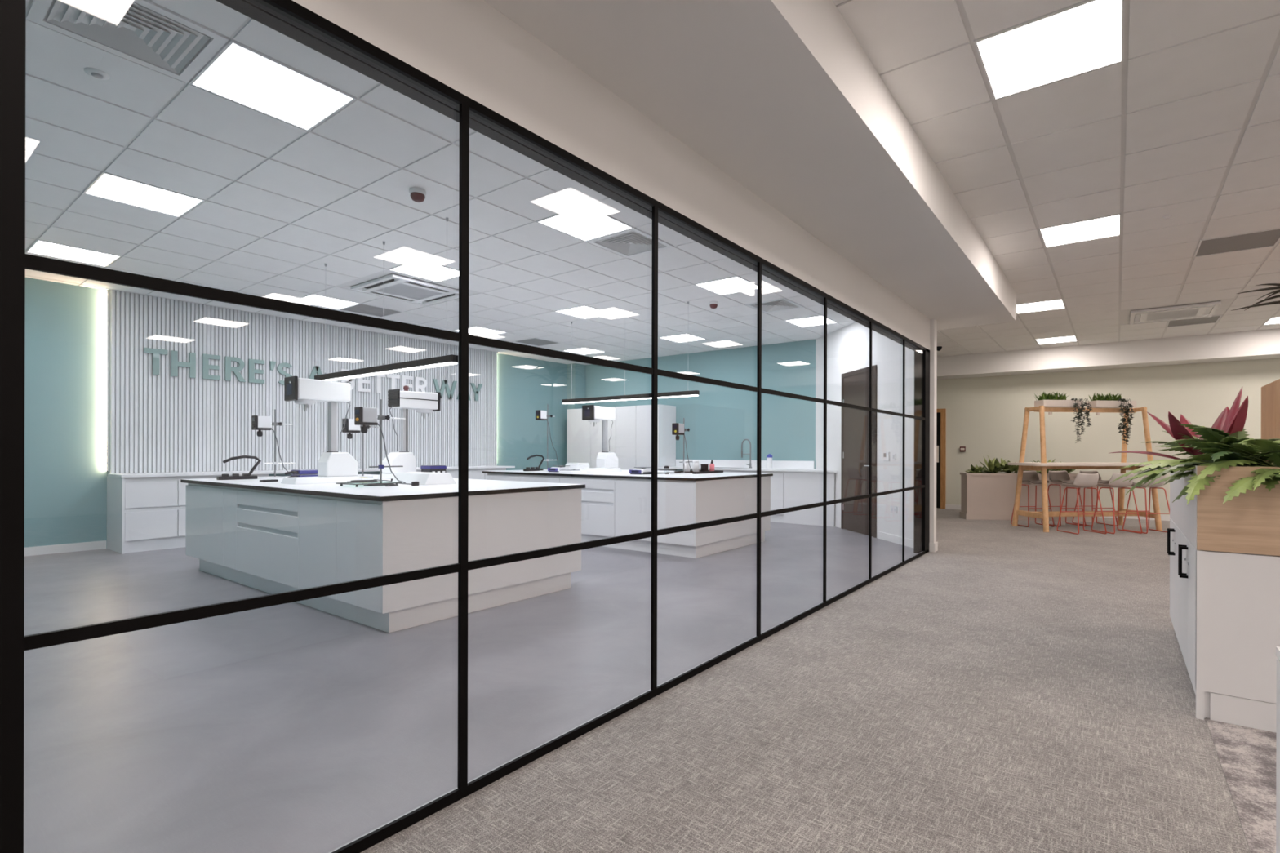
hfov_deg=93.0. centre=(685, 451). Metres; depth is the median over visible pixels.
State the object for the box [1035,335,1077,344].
recessed light
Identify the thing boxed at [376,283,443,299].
grille
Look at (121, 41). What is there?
ceiling vent
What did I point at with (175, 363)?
sign
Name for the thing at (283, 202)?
ceiling
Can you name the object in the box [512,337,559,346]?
ceiling vent
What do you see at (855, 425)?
door
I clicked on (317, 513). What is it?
base cabinet
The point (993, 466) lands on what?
leafy plant
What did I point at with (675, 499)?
base cabinet
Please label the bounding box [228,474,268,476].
base cabinet
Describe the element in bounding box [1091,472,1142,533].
bar stool
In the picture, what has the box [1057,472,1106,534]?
bar stool
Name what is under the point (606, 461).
mixer
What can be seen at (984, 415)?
wall
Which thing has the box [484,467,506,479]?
base cabinet
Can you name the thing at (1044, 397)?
grass plant
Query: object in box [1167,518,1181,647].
storage cabinet
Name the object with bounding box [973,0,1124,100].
recessed light
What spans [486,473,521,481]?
base cabinet
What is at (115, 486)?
end panel
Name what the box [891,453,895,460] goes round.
light switch
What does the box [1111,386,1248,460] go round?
leaf plant
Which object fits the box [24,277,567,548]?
wall
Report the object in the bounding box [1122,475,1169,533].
bar stool
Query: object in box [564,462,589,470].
case
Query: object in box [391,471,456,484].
cover
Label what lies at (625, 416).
tall cabinet
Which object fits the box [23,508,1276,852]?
floor
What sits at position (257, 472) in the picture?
countertop
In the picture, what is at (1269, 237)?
ceiling vent
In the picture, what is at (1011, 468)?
leafy plant
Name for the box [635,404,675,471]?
tall cabinet
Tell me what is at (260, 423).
overhead stirrer
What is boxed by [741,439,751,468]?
tap
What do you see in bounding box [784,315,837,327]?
recessed light
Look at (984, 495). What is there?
planter
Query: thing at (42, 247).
recessed light
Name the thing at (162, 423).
wall panel
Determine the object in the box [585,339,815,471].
wall
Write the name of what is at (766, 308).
ceiling vent
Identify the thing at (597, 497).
base cabinet
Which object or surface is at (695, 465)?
plastic jar
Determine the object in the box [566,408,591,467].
tall cabinet
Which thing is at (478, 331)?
recessed light
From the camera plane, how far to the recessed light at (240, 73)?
3.31 m
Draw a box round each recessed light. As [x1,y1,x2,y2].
[25,239,121,266]
[83,171,204,217]
[189,38,355,131]
[292,293,359,309]
[388,258,458,282]
[454,325,506,336]
[536,204,633,241]
[554,305,613,319]
[562,347,604,355]
[658,333,706,342]
[694,275,762,295]
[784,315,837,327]
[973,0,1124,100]
[1016,298,1065,313]
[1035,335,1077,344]
[1039,213,1120,247]
[1262,316,1279,324]
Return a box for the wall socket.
[890,506,897,513]
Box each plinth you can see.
[199,559,570,632]
[581,531,764,558]
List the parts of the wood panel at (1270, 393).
door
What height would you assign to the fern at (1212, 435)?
0.380 m
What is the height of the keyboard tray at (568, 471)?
0.052 m
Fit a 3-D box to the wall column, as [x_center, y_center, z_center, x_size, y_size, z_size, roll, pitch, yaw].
[-2.497,-0.387,13.856,0.260,3.200,0.320,0,0,35]
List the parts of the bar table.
leg, leg, under rail, foot rail, leg, leg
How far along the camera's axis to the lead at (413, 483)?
5.08 m
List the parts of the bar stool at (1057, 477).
leg frame, leg frame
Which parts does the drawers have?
drawer, drawer, drawer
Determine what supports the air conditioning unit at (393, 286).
attached to the ceiling
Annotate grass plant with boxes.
[1033,391,1069,399]
[1088,392,1121,400]
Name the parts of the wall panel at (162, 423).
light strip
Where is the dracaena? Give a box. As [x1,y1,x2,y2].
[1231,283,1279,311]
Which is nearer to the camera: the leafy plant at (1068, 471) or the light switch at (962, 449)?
the leafy plant at (1068, 471)
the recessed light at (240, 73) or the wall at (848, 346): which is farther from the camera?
the wall at (848, 346)
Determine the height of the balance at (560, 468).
0.093 m
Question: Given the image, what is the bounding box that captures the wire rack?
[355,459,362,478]
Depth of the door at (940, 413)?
13.08 m
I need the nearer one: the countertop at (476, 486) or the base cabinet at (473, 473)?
the countertop at (476, 486)
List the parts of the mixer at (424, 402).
knob, column rail, control panel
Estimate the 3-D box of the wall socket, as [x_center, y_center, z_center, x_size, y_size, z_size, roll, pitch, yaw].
[2.814,0.782,8.177,0.012,0.090,0.150,0,0,-12]
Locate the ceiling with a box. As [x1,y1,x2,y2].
[25,0,1279,364]
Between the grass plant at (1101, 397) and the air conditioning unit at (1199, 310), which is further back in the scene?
the grass plant at (1101, 397)
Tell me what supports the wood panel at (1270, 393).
on the floor
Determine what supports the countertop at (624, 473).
on the base cabinet at (597, 497)
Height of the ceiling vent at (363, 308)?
0.015 m
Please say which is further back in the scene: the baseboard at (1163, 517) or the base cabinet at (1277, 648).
the baseboard at (1163, 517)
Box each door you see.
[840,364,876,537]
[936,408,946,509]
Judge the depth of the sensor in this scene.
3.17 m
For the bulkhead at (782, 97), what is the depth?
3.01 m
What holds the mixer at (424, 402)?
on the countertop at (476, 486)
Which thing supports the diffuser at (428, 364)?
attached to the linear pendant at (451, 359)
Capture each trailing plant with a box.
[1071,397,1092,443]
[1116,398,1134,444]
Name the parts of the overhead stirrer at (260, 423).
motor, rod, arm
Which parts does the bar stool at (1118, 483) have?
leg frame, leg frame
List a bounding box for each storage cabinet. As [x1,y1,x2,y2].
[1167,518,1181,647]
[1177,531,1279,733]
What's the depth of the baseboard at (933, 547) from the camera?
7.41 m
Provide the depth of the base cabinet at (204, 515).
5.90 m
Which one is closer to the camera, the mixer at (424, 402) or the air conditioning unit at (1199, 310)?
the mixer at (424, 402)
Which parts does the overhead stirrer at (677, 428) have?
motor, rod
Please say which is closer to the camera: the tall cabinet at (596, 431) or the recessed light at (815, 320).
the recessed light at (815, 320)
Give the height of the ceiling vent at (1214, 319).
0.015 m
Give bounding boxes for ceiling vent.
[26,0,228,83]
[340,302,402,317]
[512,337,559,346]
[586,226,674,257]
[745,297,804,313]
[1165,315,1222,327]
[1193,227,1279,257]
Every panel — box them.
[105,289,497,473]
[106,475,124,554]
[336,488,581,613]
[1261,378,1279,461]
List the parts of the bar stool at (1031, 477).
leg frame, leg frame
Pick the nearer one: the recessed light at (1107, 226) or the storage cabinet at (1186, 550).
the storage cabinet at (1186, 550)
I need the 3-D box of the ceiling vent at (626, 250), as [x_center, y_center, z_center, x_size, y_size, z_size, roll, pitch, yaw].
[-0.522,-2.029,5.782,0.600,0.104,0.600,0,0,35]
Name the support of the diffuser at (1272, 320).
attached to the recessed light at (1276, 320)
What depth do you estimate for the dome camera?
11.35 m
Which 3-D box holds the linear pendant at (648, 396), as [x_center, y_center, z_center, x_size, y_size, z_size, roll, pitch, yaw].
[-1.169,-0.771,8.873,1.757,0.089,0.060,0,0,35]
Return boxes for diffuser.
[105,291,106,471]
[323,361,457,381]
[562,395,698,404]
[1265,317,1279,324]
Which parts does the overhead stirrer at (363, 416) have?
motor, rod, arm, support arm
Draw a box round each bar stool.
[1010,471,1054,527]
[1041,470,1085,526]
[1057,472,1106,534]
[1071,470,1117,526]
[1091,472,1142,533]
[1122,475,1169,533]
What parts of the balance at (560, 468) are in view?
panel, casing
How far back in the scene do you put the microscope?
5.67 m
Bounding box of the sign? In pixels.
[143,347,482,400]
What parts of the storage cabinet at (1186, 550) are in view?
handle, handle, door, door, cabinet end panel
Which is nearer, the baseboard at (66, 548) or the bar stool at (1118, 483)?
the baseboard at (66, 548)
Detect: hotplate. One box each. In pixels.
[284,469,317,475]
[287,473,318,477]
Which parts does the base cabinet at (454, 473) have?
drawer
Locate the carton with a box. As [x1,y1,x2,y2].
[700,463,708,471]
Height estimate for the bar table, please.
1.958 m
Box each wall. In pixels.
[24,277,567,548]
[292,0,930,350]
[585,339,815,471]
[815,319,937,542]
[936,358,1279,515]
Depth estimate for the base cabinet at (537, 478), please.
8.38 m
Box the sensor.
[84,66,110,79]
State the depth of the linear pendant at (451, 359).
5.56 m
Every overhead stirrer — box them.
[251,408,295,479]
[336,399,405,487]
[342,418,378,477]
[535,404,558,471]
[670,417,693,474]
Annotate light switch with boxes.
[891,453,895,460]
[960,446,965,452]
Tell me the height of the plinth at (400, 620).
0.145 m
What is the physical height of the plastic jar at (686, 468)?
0.163 m
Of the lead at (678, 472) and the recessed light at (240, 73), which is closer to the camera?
the recessed light at (240, 73)
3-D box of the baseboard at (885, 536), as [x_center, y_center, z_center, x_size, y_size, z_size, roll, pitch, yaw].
[2.834,1.177,8.074,0.015,0.100,1.020,0,0,-12]
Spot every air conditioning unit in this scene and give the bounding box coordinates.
[351,273,458,305]
[1129,300,1221,324]
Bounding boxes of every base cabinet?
[124,475,177,553]
[177,475,222,547]
[185,483,226,565]
[223,486,239,569]
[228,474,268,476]
[298,493,338,599]
[445,469,458,478]
[468,468,484,479]
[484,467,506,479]
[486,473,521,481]
[520,475,560,483]
[560,475,615,537]
[614,478,651,541]
[657,475,770,546]
[724,470,753,472]
[753,471,783,522]
[783,471,835,526]
[1275,646,1279,852]
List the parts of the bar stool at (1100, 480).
leg frame, leg frame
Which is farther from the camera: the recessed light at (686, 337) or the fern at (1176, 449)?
the recessed light at (686, 337)
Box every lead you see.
[346,478,393,482]
[363,481,418,486]
[657,471,680,474]
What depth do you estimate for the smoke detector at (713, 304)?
7.98 m
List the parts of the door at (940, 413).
push plate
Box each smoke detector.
[408,186,426,202]
[709,301,718,308]
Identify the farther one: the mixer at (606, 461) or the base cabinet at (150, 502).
the mixer at (606, 461)
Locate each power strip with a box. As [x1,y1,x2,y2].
[216,455,261,479]
[523,454,544,471]
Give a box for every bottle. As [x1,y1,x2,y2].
[709,459,714,471]
[766,453,772,468]
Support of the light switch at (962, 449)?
attached to the wall at (984, 415)
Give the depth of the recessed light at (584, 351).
12.01 m
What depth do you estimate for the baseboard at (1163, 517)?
11.19 m
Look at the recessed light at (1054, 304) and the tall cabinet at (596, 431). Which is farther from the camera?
the tall cabinet at (596, 431)
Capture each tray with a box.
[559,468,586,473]
[674,470,723,474]
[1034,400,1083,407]
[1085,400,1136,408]
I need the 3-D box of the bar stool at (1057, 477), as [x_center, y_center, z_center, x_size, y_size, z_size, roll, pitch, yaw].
[6.349,0.779,10.179,0.465,0.915,0.460,0,0,-6]
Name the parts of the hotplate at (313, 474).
heating plate, casing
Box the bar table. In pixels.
[1008,405,1162,532]
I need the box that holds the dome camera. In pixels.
[937,346,942,351]
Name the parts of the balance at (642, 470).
panel, casing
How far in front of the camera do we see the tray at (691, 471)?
8.31 m
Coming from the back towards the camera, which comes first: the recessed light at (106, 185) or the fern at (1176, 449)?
the recessed light at (106, 185)
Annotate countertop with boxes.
[107,465,515,477]
[180,474,585,501]
[482,469,773,480]
[657,459,837,472]
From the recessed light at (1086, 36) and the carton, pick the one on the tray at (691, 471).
the carton
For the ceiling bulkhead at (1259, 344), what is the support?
attached to the wall at (984, 415)
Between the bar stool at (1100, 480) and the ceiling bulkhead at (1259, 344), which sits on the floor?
the bar stool at (1100, 480)
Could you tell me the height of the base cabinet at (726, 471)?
0.885 m
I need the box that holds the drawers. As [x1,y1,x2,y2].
[235,488,301,588]
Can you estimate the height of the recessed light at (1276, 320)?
0.014 m
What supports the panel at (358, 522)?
on the floor
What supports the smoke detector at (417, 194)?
attached to the ceiling
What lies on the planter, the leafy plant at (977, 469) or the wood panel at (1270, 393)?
the leafy plant at (977, 469)
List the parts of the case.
lid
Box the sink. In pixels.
[714,466,746,468]
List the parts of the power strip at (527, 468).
flexible arm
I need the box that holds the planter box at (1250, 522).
[1169,463,1279,555]
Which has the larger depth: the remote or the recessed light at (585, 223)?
the remote
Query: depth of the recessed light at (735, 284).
7.21 m
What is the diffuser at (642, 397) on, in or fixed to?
attached to the linear pendant at (648, 396)
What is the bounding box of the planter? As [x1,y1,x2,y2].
[959,472,1098,521]
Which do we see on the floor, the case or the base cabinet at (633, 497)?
the base cabinet at (633, 497)
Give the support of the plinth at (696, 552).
on the floor
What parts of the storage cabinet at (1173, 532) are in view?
handle, handle, door, door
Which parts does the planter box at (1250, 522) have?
panel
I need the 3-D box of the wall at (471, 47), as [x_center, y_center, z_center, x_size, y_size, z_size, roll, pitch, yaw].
[0.696,-1.438,4.325,0.152,0.380,7.750,0,0,35]
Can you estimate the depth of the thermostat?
8.32 m
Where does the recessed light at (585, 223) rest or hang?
in the ceiling
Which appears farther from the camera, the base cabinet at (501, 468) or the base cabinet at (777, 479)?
the base cabinet at (501, 468)
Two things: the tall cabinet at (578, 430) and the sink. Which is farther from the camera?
the tall cabinet at (578, 430)
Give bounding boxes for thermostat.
[883,452,889,461]
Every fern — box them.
[1110,423,1279,505]
[1137,423,1279,473]
[1168,439,1279,504]
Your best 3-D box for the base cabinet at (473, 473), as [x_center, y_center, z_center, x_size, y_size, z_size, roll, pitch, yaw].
[-4.126,0.762,11.209,0.660,0.895,0.500,0,0,35]
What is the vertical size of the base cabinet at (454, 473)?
0.895 m
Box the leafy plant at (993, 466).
[978,454,1008,473]
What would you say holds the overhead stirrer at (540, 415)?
on the countertop at (624, 473)
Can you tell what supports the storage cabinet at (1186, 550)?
on the floor
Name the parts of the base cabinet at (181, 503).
drawer, drawer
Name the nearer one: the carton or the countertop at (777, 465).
the carton
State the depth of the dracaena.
3.10 m
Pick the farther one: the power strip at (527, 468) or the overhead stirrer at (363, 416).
the power strip at (527, 468)
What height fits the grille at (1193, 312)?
0.026 m
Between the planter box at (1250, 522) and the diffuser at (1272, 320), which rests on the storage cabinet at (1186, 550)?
the planter box at (1250, 522)
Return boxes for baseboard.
[24,540,106,556]
[877,531,913,547]
[928,542,937,552]
[945,504,1170,520]
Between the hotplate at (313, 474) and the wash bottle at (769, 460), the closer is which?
the hotplate at (313, 474)
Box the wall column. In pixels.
[566,363,585,416]
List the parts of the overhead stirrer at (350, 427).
motor, rod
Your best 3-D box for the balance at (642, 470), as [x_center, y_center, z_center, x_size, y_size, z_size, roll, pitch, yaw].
[-0.577,0.252,8.016,0.204,0.093,0.267,0,0,35]
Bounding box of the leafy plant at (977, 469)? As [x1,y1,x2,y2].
[964,464,986,473]
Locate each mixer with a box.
[377,385,440,479]
[580,404,622,472]
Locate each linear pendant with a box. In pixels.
[314,217,457,381]
[561,393,651,404]
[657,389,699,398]
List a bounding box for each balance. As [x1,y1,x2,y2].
[547,465,570,472]
[629,466,651,474]
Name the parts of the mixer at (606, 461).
control panel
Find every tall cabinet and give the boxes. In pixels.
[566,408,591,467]
[591,406,616,467]
[615,405,635,470]
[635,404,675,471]
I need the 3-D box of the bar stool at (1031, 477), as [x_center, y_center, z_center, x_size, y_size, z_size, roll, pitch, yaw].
[5.792,0.778,10.120,0.465,0.915,0.460,0,0,-6]
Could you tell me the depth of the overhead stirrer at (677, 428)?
7.99 m
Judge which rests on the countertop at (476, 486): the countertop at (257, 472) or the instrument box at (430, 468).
the instrument box at (430, 468)
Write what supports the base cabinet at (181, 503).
on the floor
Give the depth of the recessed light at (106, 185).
4.71 m
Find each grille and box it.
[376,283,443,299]
[1146,308,1199,320]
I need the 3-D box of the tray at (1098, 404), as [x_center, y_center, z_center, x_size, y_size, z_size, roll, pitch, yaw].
[6.885,-0.765,9.803,0.700,0.100,0.220,0,0,-6]
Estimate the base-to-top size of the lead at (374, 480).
0.053 m
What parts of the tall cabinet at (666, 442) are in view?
door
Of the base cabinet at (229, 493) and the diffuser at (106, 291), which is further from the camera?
the diffuser at (106, 291)
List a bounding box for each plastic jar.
[684,460,689,471]
[692,460,699,471]
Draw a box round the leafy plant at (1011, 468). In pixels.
[999,457,1024,473]
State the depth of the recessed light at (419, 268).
6.65 m
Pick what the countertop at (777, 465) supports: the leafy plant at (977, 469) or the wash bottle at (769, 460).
the wash bottle at (769, 460)
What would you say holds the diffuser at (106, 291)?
attached to the wall panel at (162, 423)
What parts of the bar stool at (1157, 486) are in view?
leg frame, leg frame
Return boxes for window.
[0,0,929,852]
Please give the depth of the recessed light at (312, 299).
8.05 m
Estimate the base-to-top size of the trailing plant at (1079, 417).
0.733 m
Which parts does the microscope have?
control panel, column rail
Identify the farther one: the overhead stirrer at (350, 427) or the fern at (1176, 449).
the overhead stirrer at (350, 427)
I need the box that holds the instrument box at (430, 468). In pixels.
[420,465,446,472]
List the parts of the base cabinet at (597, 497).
drawer, drawer, drawer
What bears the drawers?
on the floor
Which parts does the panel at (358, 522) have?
end panel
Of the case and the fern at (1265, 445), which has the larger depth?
the case
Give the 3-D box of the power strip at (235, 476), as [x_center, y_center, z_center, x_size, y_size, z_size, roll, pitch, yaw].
[-4.613,0.164,6.281,0.060,0.249,0.384,0,0,35]
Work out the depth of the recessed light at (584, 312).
8.63 m
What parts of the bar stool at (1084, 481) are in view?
leg frame, leg frame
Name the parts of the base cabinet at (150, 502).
drawer, drawer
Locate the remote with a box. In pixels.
[259,479,278,482]
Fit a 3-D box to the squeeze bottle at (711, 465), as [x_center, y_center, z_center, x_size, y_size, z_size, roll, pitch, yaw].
[0.378,0.201,8.568,0.074,0.175,0.074,0,0,35]
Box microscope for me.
[280,376,361,484]
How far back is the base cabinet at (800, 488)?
10.13 m
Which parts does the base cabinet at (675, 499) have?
end panel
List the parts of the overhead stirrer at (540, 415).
motor, rod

